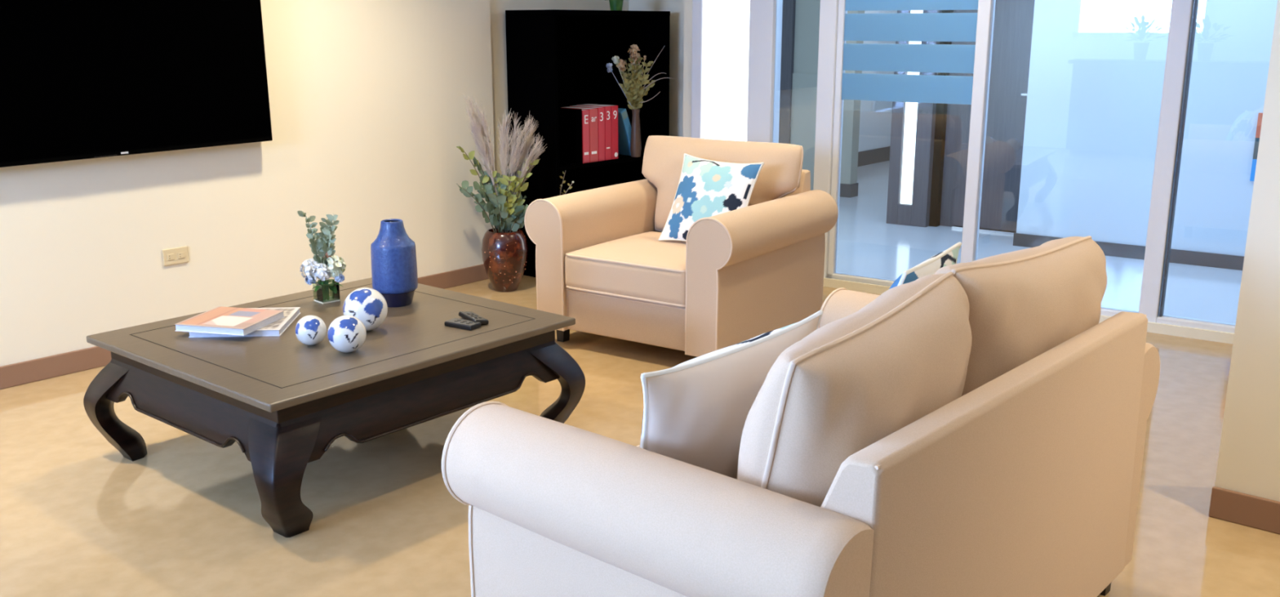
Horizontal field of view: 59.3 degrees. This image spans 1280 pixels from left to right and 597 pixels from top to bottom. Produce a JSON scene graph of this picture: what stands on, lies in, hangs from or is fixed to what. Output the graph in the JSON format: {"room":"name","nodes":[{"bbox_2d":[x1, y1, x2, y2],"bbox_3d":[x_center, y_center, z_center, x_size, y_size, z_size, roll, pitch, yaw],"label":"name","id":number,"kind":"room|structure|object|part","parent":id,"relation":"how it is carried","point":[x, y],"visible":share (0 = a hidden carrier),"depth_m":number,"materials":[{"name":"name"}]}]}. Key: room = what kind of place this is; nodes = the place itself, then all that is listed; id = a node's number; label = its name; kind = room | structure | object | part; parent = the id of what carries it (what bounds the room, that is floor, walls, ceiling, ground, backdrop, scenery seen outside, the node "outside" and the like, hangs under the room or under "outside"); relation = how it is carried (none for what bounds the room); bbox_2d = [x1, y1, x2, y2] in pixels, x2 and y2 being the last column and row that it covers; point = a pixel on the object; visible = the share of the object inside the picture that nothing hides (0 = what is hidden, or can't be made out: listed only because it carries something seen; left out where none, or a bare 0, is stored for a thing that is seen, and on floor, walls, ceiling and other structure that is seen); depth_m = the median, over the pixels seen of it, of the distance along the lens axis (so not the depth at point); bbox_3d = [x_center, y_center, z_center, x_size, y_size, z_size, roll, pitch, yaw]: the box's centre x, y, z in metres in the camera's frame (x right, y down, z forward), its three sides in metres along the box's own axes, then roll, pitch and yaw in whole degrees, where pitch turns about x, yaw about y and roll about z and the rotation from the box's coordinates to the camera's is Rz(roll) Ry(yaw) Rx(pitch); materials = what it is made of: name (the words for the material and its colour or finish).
{"room":"office waiting area","nodes":[
{"label":"office waiting area","id":0,"kind":"room"},
{"bbox_2d":[0,0,628,366],"bbox_3d":[-2.982,-0.842,4.307,0.200,2.600,9.300,11,18,39],"label":"wall","id":1,"kind":"structure","parent":0,"point":[369,117],"depth_m":5.66,"materials":[{"name":"beige paint"}]},
{"bbox_2d":[0,0,272,167],"bbox_3d":[-2.302,-1.042,4.860,0.092,0.840,1.480,11,18,39],"label":"television","id":2,"kind":"object","parent":1,"relation":"attached to","point":[80,79],"visible":1,"depth_m":4.89,"materials":[{"name":"black"}]},
{"bbox_2d":[161,245,188,266],"bbox_3d":[-2.180,-0.199,5.280,0.012,0.078,0.124,11,18,39],"label":"wall outlet","id":3,"kind":"object","parent":1,"relation":"attached to","point":[175,255],"visible":1,"depth_m":5.28,"materials":[{"name":"beige plastic"}]},
{"bbox_2d":[167,253,174,260],"bbox_3d":[-2.194,-0.194,5.258,0.003,0.028,0.034,11,18,39],"label":"receptacle","id":4,"kind":"object","parent":3,"relation":"attached to","point":[170,256],"depth_m":5.26,"materials":[{"name":"brown plastic"}]},
{"bbox_2d":[177,251,184,258],"bbox_3d":[-2.161,-0.203,5.297,0.003,0.028,0.034,11,18,39],"label":"receptacle","id":5,"kind":"object","parent":3,"relation":"attached to","point":[180,254],"depth_m":5.29,"materials":[{"name":"brown plastic"}]},
{"bbox_2d":[0,263,488,389],"bbox_3d":[-3.311,0.507,4.059,0.015,0.097,7.620,11,18,39],"label":"baseboard","id":6,"kind":"structure","parent":1,"relation":"attached to","point":[72,362],"depth_m":4.98,"materials":[{"name":"brown wood"}]},
{"bbox_2d":[0,160,1279,596],"bbox_3d":[0.265,-0.183,7.307,17.159,0.102,17.700,11,18,39],"label":"floor","id":7,"kind":"structure","parent":0,"point":[79,517],"depth_m":3.74,"materials":[{"name":"tile"}]},
{"bbox_2d":[83,277,585,537],"bbox_3d":[-1.083,0.319,4.085,1.195,0.451,1.327,11,18,39],"label":"coffee table","id":8,"kind":"object","parent":7,"relation":"on","point":[284,400],"visible":0.91,"depth_m":3.70,"materials":[{"name":"brown wood"}]},
{"bbox_3d":[-1.804,0.386,3.987,0.231,0.366,0.231,11,18,39],"label":"leg","id":9,"kind":"part","parent":8,"relation":"part of","materials":[{"name":"brown wood"}]},
{"bbox_2d":[188,306,300,337],"bbox_3d":[-1.417,0.084,4.052,0.310,0.022,0.323,-1,14,-4],"label":"magazine","id":10,"kind":"object","parent":8,"relation":"on","point":[277,327],"visible":0.27,"depth_m":3.94,"materials":[{"name":"paper"}]},
{"bbox_2d":[173,306,284,335],"bbox_3d":[-1.448,0.078,3.978,0.268,0.024,0.262,3,14,13],"label":"magazine","id":11,"kind":"object","parent":10,"relation":"on","point":[220,319],"visible":1,"depth_m":3.93,"materials":[{"name":"paper"}]},
{"bbox_3d":[-1.065,0.532,3.386,0.231,0.366,0.231,11,18,39],"label":"leg","id":12,"kind":"part","parent":8,"relation":"part of","materials":[{"name":"brown wood"}]},
{"bbox_2d":[294,315,326,345],"bbox_3d":[-1.109,0.107,3.788,0.102,0.102,0.102,11,18,39],"label":"decorative ball","id":13,"kind":"object","parent":8,"relation":"on","point":[310,330],"visible":1,"depth_m":3.75,"materials":[{"name":"ceramic"}]},
{"bbox_2d":[313,280,340,303],"bbox_3d":[-1.227,-0.027,4.396,0.074,0.075,0.074,-13,19,-43],"label":"flower vase","id":14,"kind":"object","parent":8,"relation":"on","point":[318,297],"visible":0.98,"depth_m":4.39,"materials":[{"name":"clear glass"}]},
{"bbox_2d":[297,210,346,300],"bbox_3d":[-1.231,-0.166,4.358,0.150,0.348,0.154,11,18,39],"label":"flower arrangement","id":15,"kind":"object","parent":14,"relation":"in","point":[324,265],"visible":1,"depth_m":4.34,"materials":[{"name":"green plant"}]},
{"bbox_3d":[-1.227,0.007,4.404,0.074,0.006,0.074,-13,19,-43],"label":"glass","id":16,"kind":"part","parent":14,"relation":"part of","materials":[{"name":"beige"}]},
{"bbox_2d":[327,315,366,352],"bbox_3d":[-0.965,0.117,3.702,0.124,0.124,0.124,11,18,39],"label":"decorative ball","id":17,"kind":"object","parent":8,"relation":"on","point":[345,333],"visible":1,"depth_m":3.66,"materials":[{"name":"paint"}]},
{"bbox_2d":[342,287,387,330],"bbox_3d":[-0.967,0.038,3.961,0.154,0.154,0.154,11,18,39],"label":"decorative ball","id":18,"kind":"object","parent":8,"relation":"on","point":[367,304],"visible":0.8,"depth_m":3.91,"materials":[{"name":"paint"}]},
{"bbox_2d":[370,218,417,306],"bbox_3d":[-0.946,-0.139,4.322,0.173,0.327,0.173,11,18,39],"label":"bottle vase","id":19,"kind":"object","parent":8,"relation":"on","point":[393,252],"visible":0.94,"depth_m":4.26,"materials":[{"name":"ceramic"}]},
{"bbox_2d":[444,317,481,329],"bbox_3d":[-0.635,0.091,4.030,0.125,0.018,0.060,8,16,31],"label":"remote control","id":20,"kind":"object","parent":8,"relation":"on","point":[455,322],"visible":1,"depth_m":4.01,"materials":[{"name":"black plastic"}]},
{"bbox_3d":[-0.635,0.084,4.028,0.119,0.002,0.054,8,16,31],"label":"plate","id":21,"kind":"part","parent":20,"relation":"part of","materials":[{"name":"grey plastic"}]},
{"bbox_3d":[-0.635,0.092,4.030,0.125,0.016,0.060,8,16,31],"label":"casing","id":22,"kind":"part","parent":20,"relation":"part of","materials":[{"name":"black plastic"}]},
{"bbox_2d":[458,311,488,324],"bbox_3d":[-0.607,0.071,4.099,0.056,0.024,0.150,-8,16,-31],"label":"remote control","id":23,"kind":"object","parent":8,"relation":"on","point":[468,315],"visible":1,"depth_m":4.08,"materials":[{"name":"black plastic"}]},
{"bbox_3d":[-0.606,0.063,4.098,0.049,0.002,0.144,1,11,-33],"label":"plate","id":24,"kind":"part","parent":23,"relation":"part of","materials":[{"name":"black plastic"}]},
{"bbox_3d":[-0.362,0.333,4.203,0.231,0.366,0.231,11,18,39],"label":"leg","id":25,"kind":"part","parent":8,"relation":"part of","materials":[{"name":"brown wood"}]},
{"bbox_2d":[481,227,528,292],"bbox_3d":[-0.784,-0.223,6.521,0.268,0.352,0.270,11,18,39],"label":"floor vase","id":26,"kind":"object","parent":7,"relation":"on","point":[504,255],"visible":0.98,"depth_m":6.42,"materials":[{"name":"ceramic"}]},
{"bbox_2d":[456,93,546,232],"bbox_3d":[-0.788,-0.745,6.393,0.519,0.829,0.263,3,14,12],"label":"eucalyptus arrangement","id":27,"kind":"object","parent":26,"relation":"in","point":[506,211],"visible":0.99,"depth_m":6.38,"materials":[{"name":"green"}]},
{"bbox_2d":[505,9,670,277],"bbox_3d":[-0.301,-0.995,7.087,0.403,1.585,1.060,11,18,39],"label":"bookcase","id":28,"kind":"object","parent":7,"relation":"on","point":[556,59],"visible":0.58,"depth_m":7.09,"materials":[{"name":"black paint"}]},
{"bbox_3d":[-0.634,-0.888,6.705,0.400,1.557,0.025,11,18,39],"label":"panel","id":29,"kind":"part","parent":28,"relation":"part of","materials":[{"name":"black paint"}]},
{"bbox_2d":[560,170,573,194],"bbox_3d":[-0.466,-0.631,6.729,0.131,0.307,0.080,-5,15,-19],"label":"dried flowers","id":30,"kind":"object","parent":28,"relation":"on","point":[561,177],"visible":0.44,"depth_m":6.71,"materials":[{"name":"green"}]},
{"bbox_2d":[560,106,598,162],"bbox_3d":[-0.372,-1.009,6.917,0.242,0.322,0.076,11,18,39],"label":"book","id":31,"kind":"object","parent":28,"relation":"on","point":[593,135],"visible":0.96,"depth_m":6.84,"materials":[{"name":"red paper"}]},
{"bbox_2d":[582,109,589,163],"bbox_3d":[-0.416,-0.995,6.865,0.242,0.318,0.060,11,18,39],"label":"book","id":32,"kind":"object","parent":28,"relation":"on","point":[585,113],"visible":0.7,"depth_m":6.79,"materials":[{"name":"red paper"}]},
{"bbox_2d":[569,105,604,161],"bbox_3d":[-0.327,-1.024,6.969,0.242,0.326,0.060,11,18,39],"label":"book","id":33,"kind":"object","parent":28,"relation":"on","point":[601,110],"visible":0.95,"depth_m":6.89,"materials":[{"name":"red paper"}]},
{"bbox_3d":[-0.301,-1.752,6.902,0.403,0.028,1.060,11,18,39],"label":"panel","id":34,"kind":"part","parent":28,"relation":"part of","materials":[{"name":"black paint"}]},
{"bbox_3d":[-0.450,-1.011,7.211,0.015,1.557,1.010,11,18,39],"label":"panel","id":35,"kind":"part","parent":28,"relation":"part of","materials":[{"name":"black paint"}]},
{"bbox_2d":[576,104,611,160],"bbox_3d":[-0.287,-1.037,7.015,0.242,0.330,0.060,11,18,39],"label":"book","id":36,"kind":"object","parent":28,"relation":"on","point":[607,108],"visible":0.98,"depth_m":6.94,"materials":[{"name":"red paper"}]},
{"bbox_2d":[584,103,617,159],"bbox_3d":[-0.246,-1.048,7.062,0.242,0.330,0.062,11,18,39],"label":"book","id":37,"kind":"object","parent":28,"relation":"on","point":[614,108],"visible":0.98,"depth_m":6.99,"materials":[{"name":"red paper"}]},
{"bbox_3d":[-0.298,-0.879,7.112,0.381,0.022,1.010,11,18,39],"label":"shelf","id":38,"kind":"part","parent":28,"relation":"part of","materials":[{"name":"black paint"}]},
{"bbox_2d":[604,0,623,10],"bbox_3d":[-0.150,-1.820,6.889,0.180,0.112,0.162,11,18,39],"label":"plant","id":39,"kind":"object","parent":28,"relation":"on","point":[615,5],"visible":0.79,"depth_m":6.86,"materials":[{"name":"green plant"}]},
{"bbox_2d":[617,107,631,155],"bbox_3d":[-0.148,-1.068,7.195,0.221,0.303,0.174,11,18,39],"label":"book","id":40,"kind":"object","parent":28,"relation":"on","point":[624,123],"visible":0.46,"depth_m":7.13,"materials":[{"name":"blue paper"}]},
{"bbox_2d":[630,108,641,156],"bbox_3d":[-0.027,-1.050,7.132,0.072,0.300,0.072,11,18,39],"label":"bud vase","id":41,"kind":"object","parent":28,"relation":"on","point":[635,142],"visible":1,"depth_m":7.11,"materials":[{"name":"brown ceramic"}]},
{"bbox_2d":[605,44,674,109],"bbox_3d":[0.005,-1.363,7.049,0.435,0.448,0.137,1,14,2],"label":"bouquet","id":42,"kind":"object","parent":41,"relation":"in","point":[633,88],"visible":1,"depth_m":7.03,"materials":[{"name":"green plant"}]},
{"bbox_3d":[0.030,-1.076,7.476,0.400,1.557,0.025,11,18,39],"label":"panel","id":43,"kind":"part","parent":28,"relation":"part of","materials":[{"name":"black paint"}]},
{"bbox_2d":[524,135,838,356],"bbox_3d":[0.221,-0.273,5.478,1.142,0.943,1.066,9,16,34],"label":"armchair","id":44,"kind":"object","parent":7,"relation":"on","point":[739,275],"visible":0.85,"depth_m":5.24,"materials":[{"name":"beige fabric"}]},
{"bbox_3d":[-0.376,0.161,5.492,0.052,0.092,0.048,9,16,34],"label":"leg","id":45,"kind":"part","parent":44,"relation":"part of","materials":[{"name":"black wood"}]},
{"bbox_3d":[-0.155,-0.265,5.745,0.230,0.620,1.060,9,16,34],"label":"arm","id":46,"kind":"part","parent":44,"relation":"part of"},
{"bbox_2d":[564,231,685,305],"bbox_3d":[0.123,-0.165,5.359,0.680,0.192,0.720,9,16,34],"label":"seat cushion","id":47,"kind":"object","parent":44,"relation":"on","point":[636,267],"depth_m":5.13,"materials":[{"name":"beige fabric"}]},
{"bbox_3d":[0.174,0.011,5.478,0.716,0.210,0.840,9,16,34],"label":"seat","id":48,"kind":"part","parent":44,"relation":"part of","materials":[{"name":"beige fabric"}]},
{"bbox_2d":[658,153,764,241],"bbox_3d":[0.333,-0.455,5.320,0.453,0.417,0.214,9,16,34],"label":"throw pillow","id":49,"kind":"object","parent":44,"relation":"on","point":[706,188],"visible":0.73,"depth_m":5.28,"materials":[{"name":"fabric"}]},
{"bbox_2d":[641,136,803,231],"bbox_3d":[0.387,-0.550,5.658,0.906,0.487,0.246,9,3,34],"label":"cushion","id":50,"kind":"object","parent":44,"relation":"on","point":[780,175],"depth_m":5.60,"materials":[{"name":"beige fabric"}]},
{"bbox_3d":[0.594,-0.142,5.241,0.230,0.620,1.060,9,16,34],"label":"arm","id":51,"kind":"part","parent":44,"relation":"part of"},
{"bbox_3d":[0.466,-0.331,5.828,0.860,0.710,0.205,9,16,34],"label":"backrest","id":52,"kind":"part","parent":44,"relation":"part of","materials":[{"name":"beige fabric"}]},
{"bbox_2d":[441,235,1159,596],"bbox_3d":[0.484,0.379,2.699,0.936,0.987,1.672,12,18,40],"label":"loveseat","id":53,"kind":"object","parent":7,"relation":"on","point":[975,428],"visible":0.95,"depth_m":2.19,"materials":[{"name":"beige"}]},
{"bbox_3d":[0.006,0.598,2.197,0.930,0.620,0.230,12,18,40],"label":"arm","id":54,"kind":"part","parent":53,"relation":"part of"},
{"bbox_2d":[640,309,823,479],"bbox_3d":[0.183,0.270,2.437,0.524,0.469,0.220,-8,16,-31],"label":"throw pillow","id":55,"kind":"object","parent":53,"relation":"on","point":[695,411],"visible":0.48,"depth_m":2.29,"materials":[{"name":"fabric"}]},
{"bbox_2d":[737,273,972,506],"bbox_3d":[0.444,0.268,2.291,0.301,0.518,0.667,26,30,31],"label":"cushion","id":56,"kind":"object","parent":53,"relation":"on","point":[862,380],"depth_m":2.04,"materials":[{"name":"beige fabric"}]},
{"bbox_2d":[888,241,961,288],"bbox_3d":[0.651,0.099,2.831,0.196,0.438,0.438,8,16,30],"label":"throw pillow","id":57,"kind":"object","parent":53,"relation":"on","point":[931,265],"visible":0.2,"depth_m":2.71,"materials":[{"name":"fabric"}]},
{"bbox_3d":[0.758,0.484,2.475,0.205,0.710,1.390,12,18,40],"label":"backrest","id":58,"kind":"part","parent":53,"relation":"part of","materials":[{"name":"beige fabric"}]},
{"bbox_3d":[0.958,0.343,3.247,0.930,0.620,0.230,12,18,40],"label":"arm","id":59,"kind":"part","parent":53,"relation":"part of"},
{"bbox_2d":[933,235,1106,395],"bbox_3d":[0.892,0.133,2.781,0.301,0.518,0.744,29,27,37],"label":"cushion","id":60,"kind":"object","parent":53,"relation":"on","point":[1024,304],"depth_m":2.56,"materials":[{"name":"beige fabric"}]},
{"bbox_3d":[1.252,0.752,3.059,0.048,0.092,0.052,12,18,40],"label":"leg","id":61,"kind":"part","parent":53,"relation":"part of","materials":[{"name":"black wood"}]},
{"bbox_2d":[772,0,838,277],"bbox_3d":[0.955,-1.250,6.515,0.397,2.350,0.080,9,16,34],"label":"window","id":62,"kind":"structure","parent":7,"relation":"on","point":[828,9],"depth_m":6.42,"materials":[{"name":"white"}]},
{"bbox_3d":[0.913,-1.247,6.546,0.294,2.170,0.010,9,16,34],"label":"pane","id":63,"kind":"part","parent":62,"relation":"part of","materials":[{"name":"clear glass"}]},
{"bbox_2d":[827,0,995,286],"bbox_3d":[1.474,-1.165,6.166,0.866,2.350,0.080,9,16,34],"label":"door","id":64,"kind":"structure","parent":7,"relation":"on","point":[978,28],"depth_m":6.10,"materials":[{"name":"white metal"}]},
{"bbox_3d":[1.465,-1.165,6.179,0.760,2.195,0.010,9,16,34],"label":"pane","id":65,"kind":"part","parent":64,"relation":"part of","materials":[{"name":"clear glass"}]},
{"bbox_2d":[823,277,1234,343],"bbox_3d":[2.195,0.084,5.897,3.477,0.050,0.015,9,16,34],"label":"trim","id":66,"kind":"structure","parent":7,"relation":"on","point":[1154,327],"depth_m":5.61,"materials":[{"name":"beige paint"}]},
{"bbox_2d":[975,0,1235,333],"bbox_3d":[2.741,-0.958,5.314,2.214,2.350,0.081,9,16,34],"label":"window","id":67,"kind":"structure","parent":7,"relation":"on","point":[1184,13],"depth_m":5.48,"materials":[{"name":"white"}]},
{"bbox_3d":[2.184,-1.049,5.689,0.860,2.190,0.010,9,16,34],"label":"pane","id":68,"kind":"part","parent":67,"relation":"part of","materials":[{"name":"clear glass"}]},
{"bbox_3d":[3.098,-0.899,5.074,1.186,2.190,0.010,9,16,34],"label":"pane","id":69,"kind":"part","parent":67,"relation":"part of","materials":[{"name":"clear glass"}]},
{"bbox_2d":[628,0,684,137],"bbox_3d":[0.169,-1.612,7.475,0.950,2.600,0.100,9,16,34],"label":"wall","id":70,"kind":"structure","parent":0,"point":[676,7],"depth_m":7.39,"materials":[{"name":"beige paint"}]},
{"bbox_2d":[683,0,692,137],"bbox_3d":[0.400,-1.508,7.048,0.070,2.600,0.360,9,16,34],"label":"wall","id":71,"kind":"structure","parent":0,"point":[687,48],"depth_m":6.92,"materials":[{"name":"beige paint"}]},
{"bbox_2d":[691,0,782,142],"bbox_3d":[0.576,-1.293,6.800,0.553,2.300,0.120,9,16,34],"label":"window","id":72,"kind":"structure","parent":71,"relation":"in","point":[733,67],"depth_m":6.75,"materials":[{"name":"white"}]},
{"bbox_3d":[0.541,-1.299,6.823,0.324,2.100,0.020,9,16,34],"label":"pane","id":73,"kind":"part","parent":72,"relation":"part of","materials":[{"name":"white glass"}]},
{"bbox_2d":[793,0,820,73],"bbox_3d":[0.364,-2.506,11.150,3.700,2.600,0.200,11,18,39],"label":"wall","id":74,"kind":"structure","parent":0,"point":[806,11],"depth_m":10.08,"materials":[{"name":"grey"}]},
{"bbox_2d":[778,0,795,143],"bbox_3d":[1.300,-2.284,10.238,0.220,2.600,0.040,11,18,39],"label":"door","id":75,"kind":"structure","parent":74,"relation":"in","point":[788,6],"depth_m":10.23,"materials":[{"name":"grey metal"}]},
{"bbox_2d":[790,72,817,190],"bbox_3d":[1.554,-1.497,10.228,0.420,1.075,0.015,11,18,39],"label":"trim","id":76,"kind":"structure","parent":74,"relation":"attached to","point":[804,86],"depth_m":10.24,"materials":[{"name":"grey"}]},
{"bbox_2d":[839,182,858,197],"bbox_3d":[1.865,-0.980,10.123,0.145,0.120,0.140,11,18,39],"label":"baseboard","id":77,"kind":"structure","parent":74,"relation":"attached to","point":[846,190],"depth_m":10.06,"materials":[{"name":"grey"}]},
{"bbox_2d":[840,10,864,184],"bbox_3d":[1.865,-2.243,9.816,0.125,2.480,0.120,11,18,39],"label":"trim","id":78,"kind":"structure","parent":74,"relation":"attached to","point":[851,108],"depth_m":9.96,"materials":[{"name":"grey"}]},
{"bbox_2d":[857,10,897,151],"bbox_3d":[2.889,-2.883,12.701,0.150,2.600,4.800,11,17,37],"label":"wall","id":79,"kind":"structure","parent":0,"point":[875,117],"depth_m":12.40,"materials":[{"name":"white paint"}]},
{"bbox_2d":[857,146,889,166],"bbox_3d":[2.953,-1.685,12.940,0.016,0.160,4.800,11,17,37],"label":"baseboard","id":80,"kind":"structure","parent":79,"relation":"attached to","point":[880,154],"depth_m":12.49,"materials":[{"name":"grey"}]},
{"bbox_2d":[939,9,967,226],"bbox_3d":[2.636,-1.785,8.187,0.720,2.600,0.130,9,17,34],"label":"wall","id":81,"kind":"structure","parent":0,"point":[953,121],"depth_m":8.49,"materials":[{"name":"grey laminate"}]},
{"bbox_2d":[886,9,942,226],"bbox_3d":[2.084,-1.837,8.402,0.320,2.600,0.140,9,17,34],"label":"door","id":82,"kind":"structure","parent":81,"relation":"in","point":[913,123],"depth_m":8.54,"materials":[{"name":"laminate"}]},
{"bbox_3d":[2.060,-1.768,8.411,0.110,2.140,0.020,9,17,34],"label":"pane","id":83,"kind":"part","parent":82,"relation":"part of","materials":[{"name":"white"}]},
{"bbox_2d":[1016,0,1277,256],"bbox_3d":[5.830,-1.190,5.741,7.400,2.600,0.600,9,17,34],"label":"wall","id":84,"kind":"structure","parent":0,"point":[1097,67],"depth_m":7.26,"materials":[{"name":"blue paint"}]},
{"bbox_2d":[951,225,1016,235],"bbox_3d":[2.628,-0.503,8.379,0.600,0.018,0.070,9,17,34],"label":"trim","id":85,"kind":"structure","parent":84,"relation":"attached to","point":[958,227],"depth_m":8.36,"materials":[{"name":"silver metal"}]},
{"bbox_2d":[952,0,1035,231],"bbox_3d":[2.610,-1.569,8.092,0.600,2.175,0.115,9,17,34],"label":"door","id":86,"kind":"structure","parent":84,"relation":"in","point":[1013,19],"depth_m":8.17,"materials":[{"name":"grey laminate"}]},
{"bbox_3d":[2.764,-1.450,7.996,0.128,0.022,0.093,9,17,34],"label":"handle","id":87,"kind":"part","parent":86,"relation":"part of","materials":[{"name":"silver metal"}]},
{"bbox_2d":[1013,232,1244,270],"bbox_3d":[5.649,0.088,5.796,7.412,0.090,0.016,9,17,34],"label":"baseboard","id":88,"kind":"structure","parent":84,"relation":"attached to","point":[1111,249],"depth_m":7.30,"materials":[{"name":"grey"}]},
{"bbox_2d":[1249,112,1262,181],"bbox_3d":[3.973,-0.895,6.759,0.498,0.415,0.021,9,17,34],"label":"wall picture","id":89,"kind":"object","parent":84,"relation":"attached to","point":[1260,114],"visible":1,"depth_m":6.88,"materials":[{"name":"blue"}]},
{"bbox_3d":[3.973,-0.759,6.792,0.498,0.135,0.020,9,17,34],"label":"blue panel","id":90,"kind":"part","parent":89,"relation":"part of","materials":[{"name":"blue"}]},
{"bbox_3d":[3.973,-0.888,6.761,0.498,0.130,0.020,9,17,34],"label":"grey panel","id":91,"kind":"part","parent":89,"relation":"part of","materials":[{"name":"grey"}]},
{"bbox_3d":[3.973,-1.024,6.727,0.498,0.150,0.020,9,17,34],"label":"orange panel","id":92,"kind":"part","parent":89,"relation":"part of","materials":[{"name":"orange"}]},
{"bbox_2d":[1214,0,1279,501],"bbox_3d":[3.776,-0.233,1.803,4.924,2.600,0.283,11,18,39],"label":"wall","id":93,"kind":"structure","parent":0,"point":[1249,457],"depth_m":3.36,"materials":[{"name":"beige paint"}]},
{"bbox_2d":[1208,486,1279,533],"bbox_3d":[3.679,1.009,1.988,4.928,0.100,0.015,11,18,39],"label":"baseboard","id":94,"kind":"structure","parent":93,"relation":"attached to","point":[1243,508],"depth_m":3.46,"materials":[{"name":"brown wood"}]},
{"bbox_3d":[3.878,-2.432,10.847,0.380,2.600,6.020,9,17,34],"label":"wall","id":95,"kind":"structure","parent":0,"visible":0},
{"bbox_2d":[928,9,953,226],"bbox_3d":[2.297,-1.831,8.376,0.060,2.600,0.200,9,17,34],"label":"trim","id":96,"kind":"structure","parent":95,"relation":"attached to","point":[941,108],"depth_m":8.49,"materials":[{"name":"black dark wood"}]}
]}

